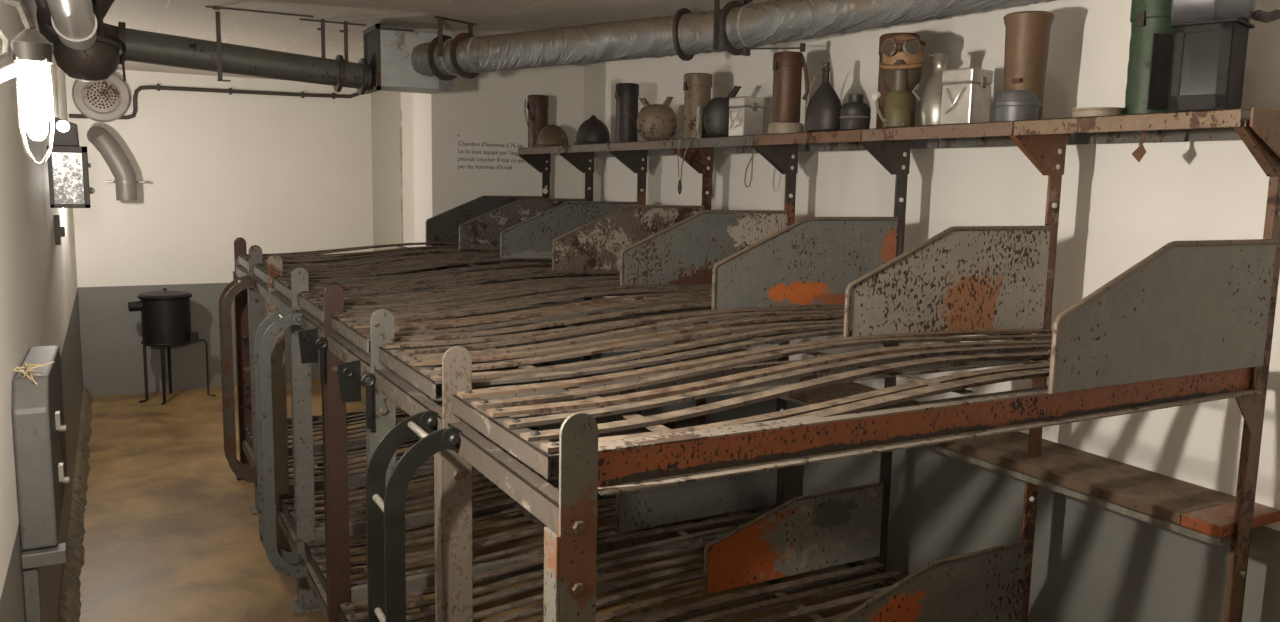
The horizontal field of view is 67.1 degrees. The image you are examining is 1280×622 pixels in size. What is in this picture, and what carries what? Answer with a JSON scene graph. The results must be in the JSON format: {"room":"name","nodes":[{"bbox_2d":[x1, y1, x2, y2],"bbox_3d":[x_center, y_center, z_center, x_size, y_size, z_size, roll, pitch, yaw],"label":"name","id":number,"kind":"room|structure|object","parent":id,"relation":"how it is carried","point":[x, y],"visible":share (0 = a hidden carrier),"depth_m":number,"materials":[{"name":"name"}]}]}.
{"room":"dormitory","nodes":[
{"label":"dormitory","id":0,"kind":"room"},
{"bbox_2d":[0,0,82,621],"bbox_3d":[-2.008,0.103,2.948,0.200,2.725,11.420,-3,9,-29],"label":"wall","id":1,"kind":"structure","parent":0,"point":[39,303],"depth_m":3.36,"materials":[{"name":"paint"}]},
{"bbox_2d":[0,28,11,54],"bbox_3d":[-1.430,-0.615,2.115,0.086,0.285,0.300,-3,9,-29],"label":"junction box","id":2,"kind":"object","parent":1,"relation":"attached to","point":[6,44],"visible":0.39,"depth_m":2.07,"materials":[{"name":"metal"}]},
{"bbox_2d":[0,0,53,164],"bbox_3d":[-0.903,-0.372,1.292,0.200,0.345,0.145,-3,9,-29],"label":"wall lamp","id":3,"kind":"object","parent":1,"relation":"attached to","point":[31,49],"visible":1,"depth_m":1.30,"materials":[{"name":"glass"}]},
{"bbox_2d":[12,346,69,621],"bbox_3d":[-1.826,0.578,2.991,0.111,0.880,0.800,-3,9,-29],"label":"cabinet","id":4,"kind":"object","parent":1,"relation":"attached to","point":[39,427],"visible":1,"depth_m":2.65,"materials":[{"name":"metal"}]},
{"bbox_2d":[13,361,53,384],"bbox_3d":[-1.691,0.174,2.691,0.099,0.058,0.166,-3,9,-29],"label":"straw bundle","id":5,"kind":"object","parent":4,"relation":"on","point":[18,369],"visible":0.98,"depth_m":2.68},
{"bbox_2d":[54,215,64,244],"bbox_3d":[-3.087,-0.431,5.130,0.045,0.160,0.080,-3,9,-29],"label":"wall hook","id":6,"kind":"object","parent":1,"relation":"attached to","point":[59,230],"visible":1,"depth_m":5.11,"materials":[{"name":"grey metal"}]},
{"bbox_2d":[45,78,94,207],"bbox_3d":[-2.619,-0.766,4.425,0.186,0.581,0.130,-3,9,-29],"label":"wall lantern","id":7,"kind":"object","parent":1,"relation":"attached to","point":[68,165],"visible":0.9,"depth_m":4.38,"materials":[{"name":"metal"}]},
{"bbox_2d":[48,117,79,145],"bbox_3d":[-2.634,-0.819,4.409,0.117,0.129,0.090,-3,9,-29],"label":"hood","id":8,"kind":"object","parent":7,"relation":"attached to","point":[65,132],"depth_m":4.37,"materials":[{"name":"metal"}]},
{"bbox_2d":[47,0,96,49],"bbox_3d":[-0.886,-0.845,1.291,0.172,0.294,6.307,-3,9,-28],"label":"pipe","id":9,"kind":"object","parent":1,"relation":"attached to","point":[74,22],"visible":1,"depth_m":3.66,"materials":[{"name":"metal"}]},
{"bbox_2d":[58,386,92,621],"bbox_3d":[-2.476,1.237,4.206,0.075,0.122,8.973,-3,9,-29],"label":"trim","id":10,"kind":"structure","parent":1,"relation":"attached to","point":[70,603],"depth_m":5.02,"materials":[{"name":"brown wood"}]},
{"bbox_2d":[65,70,373,396],"bbox_3d":[-3.680,-0.691,8.601,2.750,2.725,0.200,-3,9,-29],"label":"wall","id":11,"kind":"structure","parent":0,"point":[276,173],"depth_m":8.40,"materials":[{"name":"paint"}]},
{"bbox_2d":[72,73,130,121],"bbox_3d":[-4.392,-1.754,7.868,0.420,0.420,0.120,-3,9,-29],"label":"air vent","id":12,"kind":"object","parent":11,"relation":"in","point":[107,100],"visible":0.92,"depth_m":7.83,"materials":[{"name":"beige metal"}]},
{"bbox_2d":[87,126,144,200],"bbox_3d":[-4.284,-1.209,7.888,0.403,0.598,0.338,-3,9,-29],"label":"duct","id":13,"kind":"object","parent":11,"relation":"attached to","point":[111,151],"visible":1,"depth_m":7.78,"materials":[{"name":"metal"}]},
{"bbox_2d":[69,84,359,118],"bbox_3d":[-3.592,-1.793,8.349,2.347,0.368,0.042,-3,9,-29],"label":"conduit","id":14,"kind":"object","parent":11,"relation":"attached to","point":[158,87],"visible":0.91,"depth_m":8.30,"materials":[{"name":"metal"}]},
{"bbox_2d":[371,91,403,379],"bbox_3d":[-2.159,-0.678,8.730,0.260,2.725,1.040,-3,9,-29],"label":"wall","id":15,"kind":"structure","parent":0,"point":[385,105],"depth_m":8.57,"materials":[{"name":"beige paint"}]},
{"bbox_2d":[400,113,402,242],"bbox_3d":[-2.009,-0.940,8.160,0.034,1.502,0.037,-3,9,-29],"label":"trim","id":16,"kind":"structure","parent":15,"relation":"attached to","point":[401,113],"depth_m":8.12,"materials":[{"name":"paint"}]},
{"bbox_2d":[401,92,415,388],"bbox_3d":[-1.631,-0.539,7.775,0.260,2.725,1.160,-3,9,-29],"label":"wall","id":17,"kind":"structure","parent":0,"point":[406,98],"depth_m":7.97,"materials":[{"name":"paint"}]},
{"bbox_2d":[103,0,773,79],"bbox_3d":[-0.410,-1.430,3.608,3.780,0.200,11.820,-3,9,-29],"label":"ceiling","id":18,"kind":"structure","parent":0,"point":[184,18],"depth_m":5.06,"materials":[{"name":"white paint"}]},
{"bbox_2d":[35,0,125,81],"bbox_3d":[-2.310,-1.188,4.002,0.352,0.429,1.675,-3,9,-29],"label":"junction","id":19,"kind":"object","parent":18,"relation":"attached to","point":[98,62],"visible":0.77,"depth_m":4.13,"materials":[{"name":"metal"}]},
{"bbox_2d":[49,36,121,81],"bbox_3d":[-2.410,-1.104,4.203,0.276,0.205,0.275,-3,9,-29],"label":"pipe elbow","id":20,"kind":"object","parent":19,"relation":"on","point":[97,62],"depth_m":4.13,"materials":[{"name":"metal"}]},
{"bbox_2d":[118,6,371,94],"bbox_3d":[-2.028,-1.356,5.017,1.226,0.386,0.210,-3,9,-29],"label":"duct","id":21,"kind":"object","parent":18,"relation":"hanging from","point":[146,47],"visible":0.97,"depth_m":4.95,"materials":[{"name":"grey metal"}]},
{"bbox_2d":[206,6,313,17],"bbox_3d":[-1.946,-1.536,4.951,0.520,0.008,0.012,-3,9,-29],"label":"strap","id":22,"kind":"object","parent":18,"relation":"attached to","point":[206,6],"visible":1,"depth_m":4.95,"materials":[{"name":"metal"}]},
{"bbox_2d":[299,18,365,25],"bbox_3d":[-1.671,-1.571,5.248,0.350,0.008,0.012,-3,9,-29],"label":"strap","id":23,"kind":"object","parent":18,"relation":"attached to","point":[299,18],"visible":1,"depth_m":5.24,"materials":[{"name":"metal"}]},
{"bbox_2d":[363,0,1054,93],"bbox_3d":[0.059,-1.244,4.429,3.769,0.370,0.515,7,9,35],"label":"ventilation duct","id":24,"kind":"object","parent":18,"relation":"hanging from","point":[400,59],"visible":1,"depth_m":4.51,"materials":[{"name":"metal"}]},
{"bbox_2d":[79,379,866,621],"bbox_3d":[-0.467,1.468,3.999,3.780,0.200,11.820,-3,9,-29],"label":"floor","id":25,"kind":"structure","parent":0,"point":[171,534],"depth_m":5.07,"materials":[{"name":"concrete"}]},
{"bbox_2d":[128,288,215,404],"bbox_3d":[-3.929,0.283,8.062,0.508,0.944,0.455,3,8,17],"label":"stove","id":26,"kind":"object","parent":25,"relation":"on","point":[165,315],"visible":1,"depth_m":7.93,"materials":[{"name":"black metal"}]},
{"bbox_2d":[233,153,550,479],"bbox_3d":[-1.590,-0.032,6.432,2.120,2.080,0.130,-3,9,-29],"label":"frame","id":27,"kind":"object","parent":25,"relation":"on","point":[443,227],"visible":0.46,"depth_m":6.42,"materials":[{"name":"paint"}]},
{"bbox_2d":[518,146,613,156],"bbox_3d":[-0.502,-1.064,6.463,0.405,0.058,0.692,-3,9,-29],"label":"wall shelf","id":28,"kind":"object","parent":27,"relation":"on","point":[546,149],"visible":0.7,"depth_m":6.37,"materials":[{"name":"grey paint"}]},
{"bbox_2d":[524,95,548,146],"bbox_3d":[-0.706,-1.290,6.564,0.168,0.353,0.142,-3,9,-29],"label":"tin","id":29,"kind":"object","parent":28,"relation":"on","point":[537,105],"visible":0.84,"depth_m":6.51,"materials":[{"name":"brown metal"}]},
{"bbox_2d":[534,124,567,146],"bbox_3d":[-0.583,-1.165,6.420,0.237,0.150,0.264,-3,9,-29],"label":"helmet","id":30,"kind":"object","parent":28,"relation":"on","point":[550,135],"visible":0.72,"depth_m":6.33,"materials":[{"name":"brown metal"}]},
{"bbox_2d":[247,152,593,514],"bbox_3d":[-1.254,0.056,5.825,2.120,2.080,0.130,-3,9,-29],"label":"frame","id":31,"kind":"object","parent":25,"relation":"on","point":[483,231],"visible":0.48,"depth_m":5.89,"materials":[{"name":"paint"}]},
{"bbox_2d":[242,401,441,465],"bbox_3d":[-1.441,0.757,6.217,2.020,0.201,0.670,-3,9,-29],"label":"bunk slats","id":32,"kind":"object","parent":31,"relation":"attached to","point":[247,444],"visible":0.23,"depth_m":5.99,"materials":[{"name":"paint"}]},
{"bbox_2d":[236,242,458,276],"bbox_3d":[-1.420,-0.318,6.072,2.020,0.189,0.670,-3,9,-29],"label":"bunk slats","id":33,"kind":"object","parent":31,"relation":"attached to","point":[308,256],"visible":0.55,"depth_m":5.86,"materials":[{"name":"paint"}]},
{"bbox_2d":[559,143,669,155],"bbox_3d":[-0.166,-0.975,5.856,0.405,0.058,0.692,-3,9,-29],"label":"wall shelf","id":34,"kind":"object","parent":31,"relation":"on","point":[599,147],"visible":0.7,"depth_m":5.75,"materials":[{"name":"grey paint"}]},
{"bbox_2d":[574,115,609,144],"bbox_3d":[-0.285,-1.102,5.880,0.229,0.180,0.255,-3,9,-29],"label":"helmet","id":35,"kind":"object","parent":34,"relation":"on","point":[593,130],"visible":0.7,"depth_m":5.80,"materials":[{"name":"grey metal"}]},
{"bbox_2d":[615,83,638,142],"bbox_3d":[-0.076,-1.127,5.504,0.145,0.338,0.145,-3,9,-29],"label":"tin","id":36,"kind":"object","parent":34,"relation":"on","point":[626,94],"visible":0.82,"depth_m":5.46,"materials":[{"name":"black metal"}]},
{"bbox_2d":[265,150,647,552],"bbox_3d":[-0.917,0.145,5.217,2.120,2.080,0.130,-3,9,-29],"label":"frame","id":37,"kind":"object","parent":25,"relation":"on","point":[533,237],"visible":0.42,"depth_m":5.26,"materials":[{"name":"paint"}]},
{"bbox_2d":[251,249,499,297],"bbox_3d":[-1.084,-0.235,5.464,2.020,0.200,0.670,-3,9,-29],"label":"bunk slats","id":38,"kind":"object","parent":37,"relation":"attached to","point":[260,270],"visible":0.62,"depth_m":5.21,"materials":[{"name":"paint"}]},
{"bbox_2d":[218,275,256,482],"bbox_3d":[-2.161,0.376,5.224,0.179,1.121,0.198,-3,9,-29],"label":"ladder","id":39,"kind":"object","parent":38,"relation":"attached to","point":[247,473],"visible":0.97,"depth_m":5.15,"materials":[{"name":"metal"}]},
{"bbox_2d":[288,428,505,482],"bbox_3d":[-1.105,0.845,5.609,2.020,0.202,0.670,-3,9,-29],"label":"bunk slats","id":40,"kind":"object","parent":37,"relation":"attached to","point":[318,461],"visible":0.06,"depth_m":5.38,"materials":[{"name":"paint"}]},
{"bbox_2d":[609,139,737,154],"bbox_3d":[0.170,-0.887,5.248,0.405,0.058,0.692,-3,9,-29],"label":"wall shelf","id":41,"kind":"object","parent":37,"relation":"on","point":[655,144],"visible":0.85,"depth_m":5.13,"materials":[{"name":"grey paint"}]},
{"bbox_2d":[637,96,675,140],"bbox_3d":[0.090,-1.035,5.198,0.215,0.243,0.090,1,8,-4],"label":"canteen","id":42,"kind":"object","parent":41,"relation":"on","point":[654,121],"visible":0.91,"depth_m":5.17,"materials":[{"name":"brown metal"}]},
{"bbox_2d":[289,147,713,614],"bbox_3d":[-0.581,0.233,4.609,2.120,2.080,0.130,-3,9,-29],"label":"frame","id":43,"kind":"object","parent":25,"relation":"on","point":[598,244],"visible":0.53,"depth_m":4.64,"materials":[{"name":"paint"}]},
{"bbox_2d":[270,258,551,309],"bbox_3d":[-0.748,-0.147,4.856,2.020,0.200,0.670,-3,9,-29],"label":"bunk slats","id":44,"kind":"object","parent":43,"relation":"attached to","point":[317,283],"visible":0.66,"depth_m":4.60,"materials":[{"name":"paint"}]},
{"bbox_2d":[277,456,558,552],"bbox_3d":[-0.769,0.935,5.002,2.020,0.199,0.670,-3,9,-29],"label":"bunk slats","id":45,"kind":"object","parent":43,"relation":"attached to","point":[285,515],"visible":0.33,"depth_m":4.72,"materials":[{"name":"paint"}]},
{"bbox_2d":[295,270,619,341],"bbox_3d":[-0.412,-0.053,4.249,2.020,0.191,0.670,-3,9,-29],"label":"bunk slats","id":46,"kind":"object","parent":43,"relation":"on","point":[309,301],"visible":0.62,"depth_m":4.00,"materials":[{"name":"paint"}]},
{"bbox_2d":[253,307,307,577],"bbox_3d":[-1.484,0.554,4.000,0.179,1.121,0.198,-3,9,-29],"label":"ladder","id":47,"kind":"object","parent":46,"relation":"attached to","point":[266,333],"visible":0.97,"depth_m":3.94,"materials":[{"name":"grey metal"}]},
{"bbox_2d":[672,135,824,153],"bbox_3d":[0.506,-0.798,4.641,0.405,0.058,0.692,-3,9,-29],"label":"wall shelf","id":48,"kind":"object","parent":43,"relation":"on","point":[744,143],"visible":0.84,"depth_m":4.53,"materials":[{"name":"grey paint"}]},
{"bbox_2d":[677,107,701,194],"bbox_3d":[0.233,-0.783,4.724,0.137,0.424,0.057,8,10,40],"label":"strap","id":49,"kind":"object","parent":48,"relation":"hanging from","point":[699,109],"visible":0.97,"depth_m":4.69,"materials":[{"name":"grey fabric"}]},
{"bbox_2d":[683,73,712,138],"bbox_3d":[0.286,-1.026,4.854,0.150,0.325,0.144,-3,9,-29],"label":"tin","id":50,"kind":"object","parent":48,"relation":"on","point":[697,87],"visible":0.66,"depth_m":4.80,"materials":[{"name":"beige metal"}]},
{"bbox_2d":[703,86,741,136],"bbox_3d":[0.401,-0.970,4.708,0.182,0.258,0.091,1,8,-2],"label":"canteen","id":51,"kind":"object","parent":48,"relation":"on","point":[716,111],"visible":0.76,"depth_m":4.68,"materials":[{"name":"metal"}]},
{"bbox_2d":[728,96,763,135],"bbox_3d":[0.488,-0.899,4.481,0.150,0.182,0.117,-5,10,-36],"label":"box","id":52,"kind":"object","parent":48,"relation":"on","point":[745,113],"visible":0.89,"depth_m":4.45,"materials":[{"name":"metal"}]},
{"bbox_2d":[744,143,756,187],"bbox_3d":[0.527,-0.680,4.441,0.017,0.223,0.141,-3,9,-29],"label":"wire loop","id":53,"kind":"object","parent":48,"relation":"hanging from","point":[753,153],"visible":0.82,"depth_m":4.46,"materials":[{"name":"grey metal"}]},
{"bbox_2d":[298,144,798,621],"bbox_3d":[-0.279,0.317,4.032,2.150,2.080,0.216,-3,9,-29],"label":"frame","id":54,"kind":"object","parent":25,"relation":"on","point":[686,251],"visible":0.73,"depth_m":4.13,"materials":[{"name":"paint"}]},
{"bbox_2d":[301,493,764,620],"bbox_3d":[-0.433,1.023,4.394,2.020,0.199,0.670,-3,9,-29],"label":"bunk slats","id":55,"kind":"object","parent":54,"relation":"attached to","point":[315,562],"visible":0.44,"depth_m":4.19,"materials":[{"name":"paint"}]},
{"bbox_2d":[754,129,938,150],"bbox_3d":[0.843,-0.710,4.033,0.405,0.058,0.692,-3,9,-29],"label":"wall shelf","id":56,"kind":"object","parent":54,"relation":"on","point":[836,140],"visible":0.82,"depth_m":3.93,"materials":[{"name":"grey paint"}]},
{"bbox_2d":[768,122,802,133],"bbox_3d":[0.639,-0.798,4.236,0.152,0.054,0.152,-3,9,-29],"label":"round tin","id":57,"kind":"object","parent":56,"relation":"on","point":[777,127],"visible":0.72,"depth_m":4.17,"materials":[{"name":"beige metal"}]},
{"bbox_2d":[772,51,808,122],"bbox_3d":[0.645,-0.975,4.213,0.151,0.300,0.130,-3,9,-29],"label":"tin","id":58,"kind":"object","parent":57,"relation":"on","point":[787,65],"visible":0.94,"depth_m":4.16,"materials":[{"name":"brown metal"}]},
{"bbox_2d":[806,62,841,131],"bbox_3d":[0.772,-0.889,4.024,0.130,0.294,0.180,-3,9,-29],"label":"bottle","id":59,"kind":"object","parent":56,"relation":"on","point":[823,109],"visible":0.94,"depth_m":3.98,"materials":[{"name":"glass"}]},
{"bbox_2d":[839,94,870,129],"bbox_3d":[0.847,-0.780,3.793,0.124,0.143,0.123,-3,9,-29],"label":"canister","id":60,"kind":"object","parent":56,"relation":"on","point":[855,114],"visible":0.94,"depth_m":3.75,"materials":[{"name":"metal"}]},
{"bbox_2d":[876,32,919,127],"bbox_3d":[1.013,-0.897,3.805,0.161,0.378,0.154,-3,9,-29],"label":"tin","id":61,"kind":"object","parent":56,"relation":"on","point":[882,89],"visible":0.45,"depth_m":3.78,"materials":[{"name":"metal"}]},
{"bbox_2d":[337,140,910,621],"bbox_3d":[0.057,0.405,3.424,2.150,2.080,0.216,-3,9,-29],"label":"frame","id":62,"kind":"object","parent":25,"relation":"on","point":[810,260],"visible":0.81,"depth_m":3.62,"materials":[{"name":"paint"}]},
{"bbox_2d":[327,284,711,378],"bbox_3d":[-0.076,0.031,3.641,2.020,0.198,0.670,-3,9,-29],"label":"bunk slats","id":63,"kind":"object","parent":62,"relation":"on","point":[357,333],"visible":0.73,"depth_m":3.38,"materials":[{"name":"paint"}]},
{"bbox_2d":[338,510,865,621],"bbox_3d":[-0.097,1.110,3.786,2.020,0.203,0.670,-3,9,-29],"label":"bunk slats","id":64,"kind":"object","parent":62,"relation":"attached to","point":[346,613],"visible":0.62,"depth_m":3.72,"materials":[{"name":"paint"}]},
{"bbox_2d":[862,121,1095,147],"bbox_3d":[1.179,-0.622,3.425,0.405,0.058,0.692,-3,9,-29],"label":"wall shelf","id":65,"kind":"object","parent":62,"relation":"on","point":[982,134],"visible":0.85,"depth_m":3.35,"materials":[{"name":"grey paint"}]},
{"bbox_2d":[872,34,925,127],"bbox_3d":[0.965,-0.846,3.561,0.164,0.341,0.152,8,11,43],"label":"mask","id":66,"kind":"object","parent":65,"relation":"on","point":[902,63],"visible":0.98,"depth_m":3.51,"materials":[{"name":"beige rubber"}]},
{"bbox_2d":[912,52,949,125],"bbox_3d":[1.071,-0.792,3.464,0.124,0.264,0.144,-3,9,-29],"label":"flask","id":67,"kind":"object","parent":65,"relation":"on","point":[931,99],"visible":0.75,"depth_m":3.44,"materials":[{"name":"metal"}]},
{"bbox_2d":[940,67,992,124],"bbox_3d":[1.125,-0.736,3.330,0.156,0.190,0.127,-5,10,-40],"label":"box","id":68,"kind":"object","parent":65,"relation":"on","point":[966,92],"visible":0.83,"depth_m":3.29,"materials":[{"name":"metal"}]},
{"bbox_2d":[993,11,1054,121],"bbox_3d":[1.270,-0.800,3.196,0.174,0.359,0.159,-3,9,-29],"label":"canister","id":69,"kind":"object","parent":65,"relation":"on","point":[1027,33],"visible":0.82,"depth_m":3.14,"materials":[{"name":"brown metal"}]},
{"bbox_2d":[434,133,1066,621],"bbox_3d":[0.427,0.498,2.787,2.120,2.080,0.130,-3,9,-29],"label":"frame","id":70,"kind":"object","parent":25,"relation":"on","point":[960,277],"visible":0.7,"depth_m":3.00,"materials":[{"name":"paint"}]},
{"bbox_2d":[375,304,1031,432],"bbox_3d":[0.260,0.123,3.034,2.020,0.191,0.670,-3,9,-29],"label":"bunk slats","id":71,"kind":"object","parent":70,"relation":"attached to","point":[413,369],"visible":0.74,"depth_m":2.77,"materials":[{"name":"paint"}]},
{"bbox_2d":[636,562,900,621],"bbox_3d":[0.239,1.199,3.179,2.020,0.202,0.670,-3,9,-29],"label":"bunk slats","id":72,"kind":"object","parent":70,"relation":"attached to","point":[886,579],"visible":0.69,"depth_m":3.55,"materials":[{"name":"paint"}]},
{"bbox_2d":[1014,108,1250,143],"bbox_3d":[1.516,-0.533,2.816,0.405,0.058,0.696,-3,9,-29],"label":"wall shelf","id":73,"kind":"object","parent":70,"relation":"on","point":[1217,124],"visible":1,"depth_m":2.80,"materials":[{"name":"grey paint"}]},
{"bbox_2d":[1072,107,1125,116],"bbox_3d":[1.378,-0.592,2.900,0.150,0.030,0.150,-3,9,-29],"label":"lid","id":74,"kind":"object","parent":73,"relation":"on","point":[1088,111],"visible":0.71,"depth_m":2.84,"materials":[{"name":"beige metal"}]},
{"bbox_2d":[1132,130,1146,161],"bbox_3d":[1.466,-0.495,2.821,0.013,0.120,0.045,-3,9,-29],"label":"tag","id":75,"kind":"object","parent":73,"relation":"hanging from","point":[1140,151],"visible":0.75,"depth_m":2.82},
{"bbox_2d":[1125,0,1174,113],"bbox_3d":[1.506,-0.743,2.833,0.146,0.352,0.140,-3,9,-29],"label":"tin","id":76,"kind":"object","parent":73,"relation":"on","point":[1147,17],"visible":0.48,"depth_m":2.79,"materials":[{"name":"green metal"}]},
{"bbox_2d":[1147,17,1254,111],"bbox_3d":[1.537,-0.662,2.645,0.208,0.243,0.191,-6,11,-44],"label":"metal lantern","id":77,"kind":"object","parent":73,"relation":"on","point":[1209,58],"visible":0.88,"depth_m":2.61,"materials":[{"name":"black metal"}]},
{"bbox_2d":[1171,0,1279,22],"bbox_3d":[1.604,-0.857,2.634,0.258,0.148,0.148,6,9,33],"label":"can","id":78,"kind":"object","parent":77,"relation":"on","point":[1182,11],"visible":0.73,"depth_m":2.60,"materials":[{"name":"metal"}]},
{"bbox_2d":[544,120,1279,621],"bbox_3d":[0.756,0.587,2.175,2.135,2.080,0.130,-3,9,-29],"label":"frame","id":79,"kind":"object","parent":25,"relation":"on","point":[1190,322],"visible":0.94,"depth_m":2.23,"materials":[{"name":"paint"}]},
{"bbox_2d":[448,329,1051,534],"bbox_3d":[0.597,0.209,2.426,2.020,0.197,0.670,-3,9,-29],"label":"bunk slats","id":80,"kind":"object","parent":79,"relation":"attached to","point":[533,448],"visible":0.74,"depth_m":2.19,"materials":[{"name":"paint"}]},
{"bbox_2d":[365,410,461,621],"bbox_3d":[-0.524,0.807,2.264,0.179,1.121,0.198,-3,9,-29],"label":"ladder","id":81,"kind":"object","parent":80,"relation":"attached to","point":[385,509],"visible":0.97,"depth_m":2.15,"materials":[{"name":"metal"}]},
{"bbox_2d":[1250,107,1279,157],"bbox_3d":[1.699,-0.439,2.499,0.415,0.153,0.006,-3,9,-29],"label":"plate","id":82,"kind":"object","parent":79,"relation":"attached to","point":[1265,122],"visible":1,"depth_m":2.43,"materials":[{"name":"brown metal"}]},
{"bbox_2d":[413,65,583,437],"bbox_3d":[-0.955,-0.453,7.234,1.360,2.725,0.450,-3,9,-29],"label":"wall","id":83,"kind":"structure","parent":0,"point":[488,107],"depth_m":6.83,"materials":[{"name":"paint"}]},
{"bbox_2d":[458,141,524,169],"bbox_3d":[-1.000,-1.097,6.854,0.604,0.196,0.001,-3,9,-29],"label":"wall text","id":84,"kind":"object","parent":83,"relation":"attached to","point":[465,144],"depth_m":6.80,"materials":[{"name":"black paint"}]},
{"bbox_2d":[581,0,1279,621],"bbox_3d":[1.597,0.103,3.473,0.534,2.725,8.870,-3,9,-29],"label":"wall","id":85,"kind":"structure","parent":0,"point":[1091,562],"depth_m":3.46,"materials":[{"name":"paint"}]},
{"bbox_2d":[533,301,1279,545],"bbox_3d":[0.581,0.284,4.939,0.494,0.054,5.055,-3,9,-29],"label":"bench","id":86,"kind":"object","parent":85,"relation":"attached to","point":[1183,503],"visible":0.45,"depth_m":3.07,"materials":[{"name":"brown wood"}]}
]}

